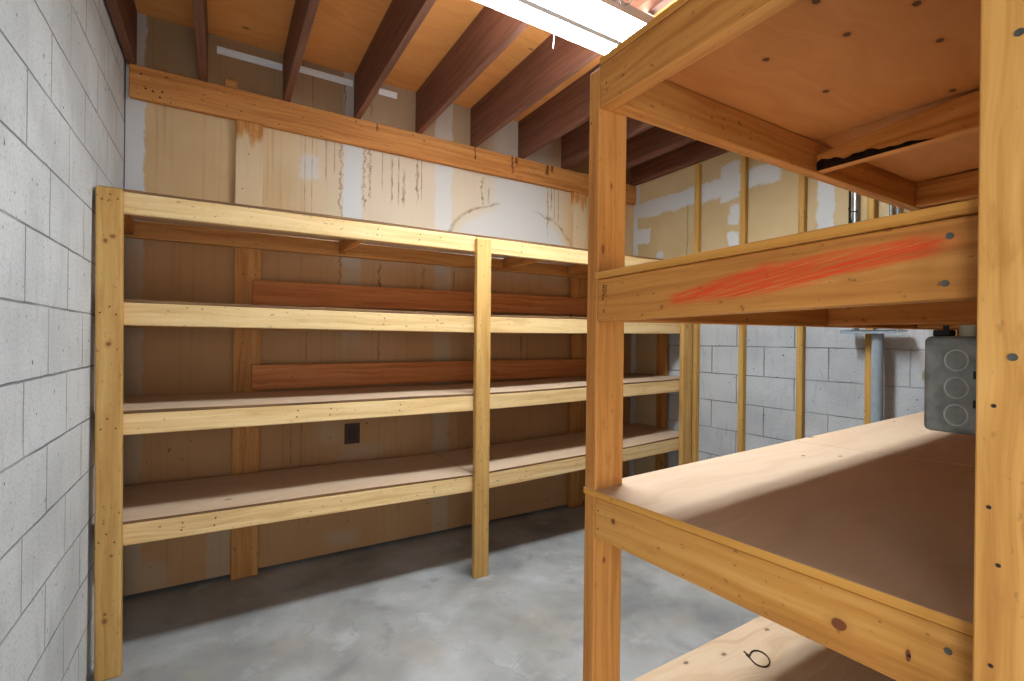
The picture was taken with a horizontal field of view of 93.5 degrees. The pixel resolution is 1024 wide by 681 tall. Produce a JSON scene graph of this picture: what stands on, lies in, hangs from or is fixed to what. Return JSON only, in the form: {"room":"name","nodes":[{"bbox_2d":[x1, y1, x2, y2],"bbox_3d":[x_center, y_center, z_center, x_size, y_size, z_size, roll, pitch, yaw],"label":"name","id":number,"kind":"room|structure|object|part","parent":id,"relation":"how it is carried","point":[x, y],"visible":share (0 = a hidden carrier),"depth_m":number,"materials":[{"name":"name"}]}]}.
{"room":"storage room","nodes":[
{"label":"storage room","id":0,"kind":"room"},
{"bbox_2d":[0,0,124,680],"bbox_3d":[-0.924,-0.167,0.494,0.200,3.040,4.500,1,0,-31],"label":"wall","id":1,"kind":"structure","parent":0,"point":[62,62],"depth_m":1.43,"materials":[{"name":"grey concrete"}]},
{"bbox_2d":[123,12,633,595],"bbox_3d":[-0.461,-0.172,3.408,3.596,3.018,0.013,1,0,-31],"label":"wall","id":2,"kind":"structure","parent":0,"point":[169,150],"depth_m":2.96,"materials":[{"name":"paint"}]},
{"bbox_2d":[230,119,262,579],"bbox_3d":[-1.510,0.053,2.746,0.137,2.582,0.039,1,0,-31],"label":"stud","id":3,"kind":"object","parent":2,"relation":"attached to","point":[249,136],"visible":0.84,"depth_m":2.73,"materials":[{"name":"brown wood"}]},
{"bbox_2d":[251,359,586,389],"bbox_3d":[-0.427,0.215,3.356,2.445,0.152,0.038,1,0,-31],"label":"board","id":4,"kind":"object","parent":3,"relation":"attached to","point":[271,376],"visible":0.84,"depth_m":3.13,"materials":[{"name":"brown wood"}]},
{"bbox_2d":[252,280,586,315],"bbox_3d":[-0.421,-0.273,3.356,2.445,0.168,0.038,1,0,-31],"label":"board","id":5,"kind":"object","parent":3,"relation":"attached to","point":[270,293],"visible":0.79,"depth_m":3.13,"materials":[{"name":"brown wood"}]},
{"bbox_2d":[217,46,282,70],"bbox_3d":[-1.496,-1.613,2.759,0.330,0.037,0.012,1,0,-31],"label":"metal strip","id":6,"kind":"object","parent":2,"relation":"attached to","point":[220,50],"visible":1,"depth_m":2.75,"materials":[{"name":"white metal"}]},
{"bbox_2d":[299,66,352,86],"bbox_3d":[-1.151,-1.629,2.967,0.335,0.037,0.012,1,0,-31],"label":"metal strip","id":7,"kind":"object","parent":2,"relation":"attached to","point":[304,70],"visible":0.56,"depth_m":2.97,"materials":[{"name":"white metal"}]},
{"bbox_2d":[344,423,359,443],"bbox_3d":[-1.016,0.592,3.066,0.095,0.130,0.009,1,0,-31],"label":"outlet box","id":8,"kind":"object","parent":2,"relation":"attached to","point":[352,430],"visible":1,"depth_m":3.06,"materials":[{"name":"brown plastic"}]},
{"bbox_2d":[349,427,355,439],"bbox_3d":[-1.015,0.592,3.064,0.045,0.080,0.005,1,0,-31],"label":"receptacle","id":9,"kind":"object","parent":8,"relation":"attached to","point":[352,430],"depth_m":3.06,"materials":[{"name":"brown plastic"}]},
{"bbox_2d":[129,63,635,204],"bbox_3d":[-0.430,-1.311,3.386,3.570,0.169,0.040,1,0,-31],"label":"board","id":10,"kind":"object","parent":2,"relation":"attached to","point":[146,84],"visible":1,"depth_m":2.97,"materials":[{"name":"brown wood"}]},
{"bbox_2d":[225,78,236,88],"bbox_3d":[-1.572,-1.432,2.697,0.060,0.046,0.034,1,0,-31],"label":"wood block","id":11,"kind":"object","parent":10,"relation":"on","point":[230,83],"visible":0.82,"depth_m":2.68,"materials":[{"name":"brown wood"}]},
{"bbox_2d":[379,88,396,98],"bbox_3d":[-0.815,-1.624,3.169,0.120,0.037,0.012,1,0,-31],"label":"metal strip","id":12,"kind":"object","parent":2,"relation":"attached to","point":[383,92],"visible":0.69,"depth_m":3.17,"materials":[{"name":"white metal"}]},
{"bbox_2d":[567,192,586,507],"bbox_3d":[0.538,0.078,3.981,0.137,2.582,0.039,1,0,-31],"label":"stud","id":13,"kind":"object","parent":2,"relation":"attached to","point":[578,200],"visible":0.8,"depth_m":3.96,"materials":[{"name":"brown wood"}]},
{"bbox_2d":[134,0,676,121],"bbox_3d":[0.685,-1.678,1.535,4.000,0.020,4.640,1,0,-31],"label":"ceiling","id":14,"kind":"structure","parent":0,"point":[342,31],"depth_m":2.64,"materials":[{"name":"brown wood"}]},
{"bbox_2d":[105,0,136,64],"bbox_3d":[-0.822,-1.543,0.602,0.038,0.285,4.396,1,0,-31],"label":"joist","id":15,"kind":"object","parent":14,"relation":"attached to","point":[123,13],"visible":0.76,"depth_m":2.27,"materials":[{"name":"brown wood"}]},
{"bbox_2d":[192,0,207,81],"bbox_3d":[-0.556,-1.540,0.762,0.038,0.285,4.396,1,0,-31],"label":"joist","id":16,"kind":"object","parent":14,"relation":"attached to","point":[199,6],"visible":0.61,"depth_m":2.28,"materials":[{"name":"brown wood"}]},
{"bbox_2d":[283,0,319,101],"bbox_3d":[-0.202,-1.536,0.976,0.038,0.285,4.396,1,0,-31],"label":"joist","id":17,"kind":"object","parent":14,"relation":"attached to","point":[304,11],"visible":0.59,"depth_m":2.38,"materials":[{"name":"brown wood"}]},
{"bbox_2d":[354,0,435,118],"bbox_3d":[-0.201,-1.536,1.764,0.038,0.285,3.046,1,0,-31],"label":"joist","id":18,"kind":"object","parent":14,"relation":"attached to","point":[402,19],"visible":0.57,"depth_m":2.47,"materials":[{"name":"brown wood"}]},
{"bbox_2d":[415,5,529,133],"bbox_3d":[0.148,-1.532,1.974,0.038,0.285,3.046,1,0,-31],"label":"joist","id":19,"kind":"object","parent":14,"relation":"attached to","point":[492,30],"visible":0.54,"depth_m":2.60,"materials":[{"name":"brown wood"}]},
{"bbox_2d":[518,63,601,158],"bbox_3d":[0.848,-1.523,2.397,0.038,0.285,3.046,1,0,-31],"label":"joist","id":20,"kind":"object","parent":14,"relation":"attached to","point":[568,109],"visible":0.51,"depth_m":3.27,"materials":[{"name":"brown wood"}]},
{"bbox_2d":[470,0,672,146],"bbox_3d":[0.501,-1.527,2.188,0.038,0.285,3.046,1,0,-31],"label":"joist","id":21,"kind":"object","parent":14,"relation":"attached to","point":[549,65],"visible":0.52,"depth_m":2.79,"materials":[{"name":"brown wood"}]},
{"bbox_2d":[475,0,653,54],"bbox_3d":[0.370,-1.344,2.052,1.229,0.082,0.235,1,0,-31],"label":"ceiling lamp","id":22,"kind":"object","parent":21,"relation":"hanging from","point":[600,26],"visible":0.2,"depth_m":1.97,"materials":[{"name":"white plastic"}]},
{"bbox_2d":[537,0,644,39],"bbox_3d":[0.403,-1.341,1.997,1.208,0.070,0.098,1,0,-31],"label":"diffuser","id":23,"kind":"object","parent":22,"relation":"attached to","point":[607,19],"depth_m":1.96,"materials":[{"name":"white plastic"}]},
{"bbox_2d":[561,117,653,168],"bbox_3d":[1.199,-1.519,2.609,0.038,0.285,3.046,1,0,-31],"label":"joist","id":24,"kind":"object","parent":14,"relation":"attached to","point":[575,143],"visible":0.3,"depth_m":3.70,"materials":[{"name":"brown wood"}]},
{"bbox_2d":[626,126,696,168],"bbox_3d":[1.550,-1.514,2.820,0.038,0.285,3.046,1,0,-31],"label":"joist","id":25,"kind":"object","parent":14,"relation":"attached to","point":[656,141],"visible":0.02,"depth_m":3.62,"materials":[{"name":"brown wood"}]},
{"bbox_2d":[630,140,729,185],"bbox_3d":[1.859,-1.511,3.007,0.038,0.285,3.046,1,0,-31],"label":"joist","id":26,"kind":"object","parent":14,"relation":"attached to","point":[695,152],"visible":0.1,"depth_m":3.89,"materials":[{"name":"brown wood"}]},
{"bbox_2d":[88,501,759,680],"bbox_3d":[0.648,1.422,1.535,4.000,0.100,4.640,1,0,-31],"label":"floor","id":27,"kind":"structure","parent":0,"point":[413,608],"depth_m":2.38,"materials":[{"name":"concrete"}]},
{"bbox_2d":[94,185,692,680],"bbox_3d":[-0.276,0.366,3.083,3.575,1.989,0.659,1,0,-31],"label":"shelving unit","id":28,"kind":"object","parent":27,"relation":"on","point":[135,514],"visible":0.87,"depth_m":2.50,"materials":[{"name":"brown wood"}]},
{"bbox_3d":[-1.605,0.370,1.921,0.098,1.950,0.038,1,0,-31],"label":"post","id":29,"kind":"part","parent":28,"relation":"part of","materials":[{"name":"yellow wood"}]},
{"bbox_3d":[-0.952,0.810,2.363,1.674,0.106,0.038,1,0,-31],"label":"rail","id":30,"kind":"part","parent":28,"relation":"part of","materials":[{"name":"brown wood"}]},
{"bbox_3d":[-0.946,0.352,2.363,1.674,0.089,0.038,1,0,-31],"label":"rail","id":31,"kind":"part","parent":28,"relation":"part of","materials":[{"name":"brown wood"}]},
{"bbox_3d":[-0.941,-0.101,2.363,1.674,0.093,0.038,1,0,-31],"label":"rail","id":32,"kind":"part","parent":28,"relation":"part of","materials":[{"name":"brown wood"}]},
{"bbox_3d":[-0.935,-0.558,2.363,1.674,0.100,0.038,1,0,-31],"label":"rail","id":33,"kind":"part","parent":28,"relation":"part of","materials":[{"name":"brown wood"}]},
{"bbox_3d":[-0.463,-0.108,3.330,3.480,0.120,0.038,1,0,-31],"label":"rail","id":34,"kind":"part","parent":28,"relation":"part of","materials":[{"name":"brown wood"}]},
{"bbox_3d":[-0.457,-0.559,3.330,3.480,0.112,0.038,1,0,-31],"label":"rail","id":35,"kind":"part","parent":28,"relation":"part of","materials":[{"name":"brown wood"}]},
{"bbox_3d":[-0.175,0.389,2.783,0.098,1.946,0.038,1,0,-31],"label":"post","id":36,"kind":"part","parent":28,"relation":"part of","materials":[{"name":"yellow wood"}]},
{"bbox_3d":[0.595,-0.553,3.286,1.893,0.100,0.038,1,0,-31],"label":"rail","id":37,"kind":"part","parent":28,"relation":"part of","materials":[{"name":"brown wood"}]},
{"bbox_3d":[0.578,0.808,3.286,1.893,0.147,0.038,1,0,-31],"label":"rail","id":38,"kind":"part","parent":28,"relation":"part of","materials":[{"name":"brown wood"}]},
{"bbox_3d":[0.584,0.353,3.286,1.893,0.124,0.038,1,0,-31],"label":"rail","id":39,"kind":"part","parent":28,"relation":"part of","materials":[{"name":"brown wood"}]},
{"bbox_3d":[0.589,-0.097,3.286,1.893,0.122,0.038,1,0,-31],"label":"rail","id":40,"kind":"part","parent":28,"relation":"part of","materials":[{"name":"yellow wood"}]},
{"bbox_3d":[1.242,0.402,3.991,0.038,1.955,0.095,1,0,-31],"label":"post","id":41,"kind":"part","parent":28,"relation":"part of","materials":[{"name":"brown wood"}]},
{"bbox_3d":[1.328,0.400,3.690,0.100,1.960,0.038,1,0,-31],"label":"post","id":42,"kind":"part","parent":28,"relation":"part of","materials":[{"name":"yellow wood"}]},
{"bbox_2d":[583,0,1023,680],"bbox_3d":[1.354,0.231,1.405,2.349,2.300,0.802,1,0,-31],"label":"shelving unit","id":43,"kind":"object","parent":27,"relation":"on","point":[892,549],"visible":0.98,"depth_m":0.98,"materials":[{"name":"brown wood"}]},
{"bbox_3d":[0.222,0.363,1.167,0.089,2.008,0.038,1,0,-31],"label":"corner post","id":44,"kind":"part","parent":43,"relation":"part of","materials":[{"name":"brown wood"}]},
{"bbox_3d":[0.416,-0.595,0.815,0.038,0.109,0.752,1,0,-31],"label":"rail","id":45,"kind":"part","parent":43,"relation":"part of","materials":[{"name":"orange wood"}]},
{"bbox_2d":[743,650,770,667],"bbox_3d":[0.656,0.842,1.277,0.055,0.005,0.067,1,0,-8],"label":"wire loop","id":46,"kind":"object","parent":43,"relation":"on","point":[746,653],"visible":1,"depth_m":1.28,"materials":[{"name":"silver metal"}]},
{"bbox_3d":[0.404,0.402,0.815,0.038,0.123,0.752,1,0,-31],"label":"rail","id":47,"kind":"part","parent":43,"relation":"part of","materials":[{"name":"brown wood"}]},
{"bbox_3d":[1.221,-0.587,1.718,2.272,0.112,0.038,1,0,-31],"label":"long rail","id":48,"kind":"part","parent":43,"relation":"part of","materials":[{"name":"orange wood"}]},
{"bbox_3d":[1.215,-0.095,1.718,2.272,0.124,0.038,1,0,-31],"label":"long rail","id":49,"kind":"part","parent":43,"relation":"part of","materials":[{"name":"orange wood"}]},
{"bbox_3d":[0.410,-0.096,0.815,0.038,0.109,0.752,1,0,-31],"label":"rail","id":50,"kind":"part","parent":43,"relation":"part of","materials":[{"name":"brown wood"}]},
{"bbox_2d":[922,325,976,435],"bbox_3d":[0.613,0.051,0.626,0.056,0.143,0.127,1,0,-31],"label":"junction box","id":51,"kind":"object","parent":43,"relation":"attached to","point":[949,376],"visible":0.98,"depth_m":0.64,"materials":[{"name":"metal"}]},
{"bbox_3d":[0.549,0.221,0.503,0.038,2.300,0.090,1,0,-31],"label":"corner post","id":52,"kind":"part","parent":43,"relation":"part of","materials":[{"name":"brown wood"}]},
{"bbox_2d":[840,330,907,422],"bbox_3d":[1.970,0.666,2.645,0.116,1.445,0.275,1,0,-31],"label":"metal pipe","id":53,"kind":"object","parent":27,"relation":"on","point":[877,352],"visible":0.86,"depth_m":2.61,"materials":[{"name":"grey metal"}]},
{"bbox_3d":[1.979,-0.047,2.645,0.116,0.020,0.275,1,0,-31],"label":"plate","id":54,"kind":"part","parent":53,"relation":"part of","materials":[{"name":"grey paint"}]},
{"bbox_2d":[633,151,932,467],"bbox_3d":[2.317,-0.128,2.478,0.200,3.040,4.550,1,0,-31],"label":"wall","id":55,"kind":"structure","parent":0,"point":[834,361],"depth_m":3.29,"materials":[{"name":"grey concrete"}]},
{"bbox_2d":[630,334,656,475],"bbox_3d":[1.148,0.508,4.194,0.013,1.740,0.309,1,0,-31],"label":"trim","id":56,"kind":"structure","parent":55,"relation":"attached to","point":[643,346],"depth_m":4.19,"materials":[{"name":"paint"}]},
{"bbox_2d":[691,164,701,462],"bbox_3d":[1.423,0.012,3.721,0.040,2.740,0.038,1,0,-31],"label":"strip","id":57,"kind":"object","parent":55,"relation":"attached to","point":[698,167],"visible":0.56,"depth_m":3.71,"materials":[{"name":"brown wood"}]},
{"bbox_2d":[737,155,748,452],"bbox_3d":[1.622,0.014,3.391,0.040,2.740,0.038,1,0,-31],"label":"strip","id":58,"kind":"object","parent":55,"relation":"attached to","point":[744,160],"visible":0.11,"depth_m":3.38,"materials":[{"name":"brown wood"}]},
{"bbox_2d":[795,174,807,439],"bbox_3d":[1.829,0.017,3.049,0.040,2.740,0.038,1,0,-31],"label":"strip","id":59,"kind":"object","parent":55,"relation":"attached to","point":[803,180],"visible":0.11,"depth_m":3.04,"materials":[{"name":"brown wood"}]},
{"bbox_2d":[851,192,858,329],"bbox_3d":[1.990,-0.852,2.792,0.028,1.580,0.028,1,0,-31],"label":"conduit","id":60,"kind":"object","parent":55,"relation":"attached to","point":[855,195],"visible":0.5,"depth_m":2.78,"materials":[{"name":"silver metal"}]},
{"bbox_2d":[848,191,856,222],"bbox_3d":[1.972,-0.987,2.791,0.023,1.250,0.054,1,0,-10],"label":"cable","id":61,"kind":"object","parent":60,"relation":"attached to","point":[849,208],"visible":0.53,"depth_m":2.80,"materials":[{"name":"black rubber"}]},
{"bbox_2d":[864,197,876,424],"bbox_3d":[2.025,0.019,2.723,0.040,2.740,0.038,1,0,-31],"label":"strip","id":62,"kind":"object","parent":55,"relation":"attached to","point":[871,203],"visible":0.06,"depth_m":2.71,"materials":[{"name":"brown wood"}]},
{"bbox_2d":[889,204,892,214],"bbox_3d":[2.081,-0.856,2.642,0.018,1.570,0.018,1,0,-31],"label":"conduit","id":63,"kind":"object","parent":55,"relation":"attached to","point":[890,206],"visible":0.02,"depth_m":2.64,"materials":[{"name":"silver metal"}]}
]}

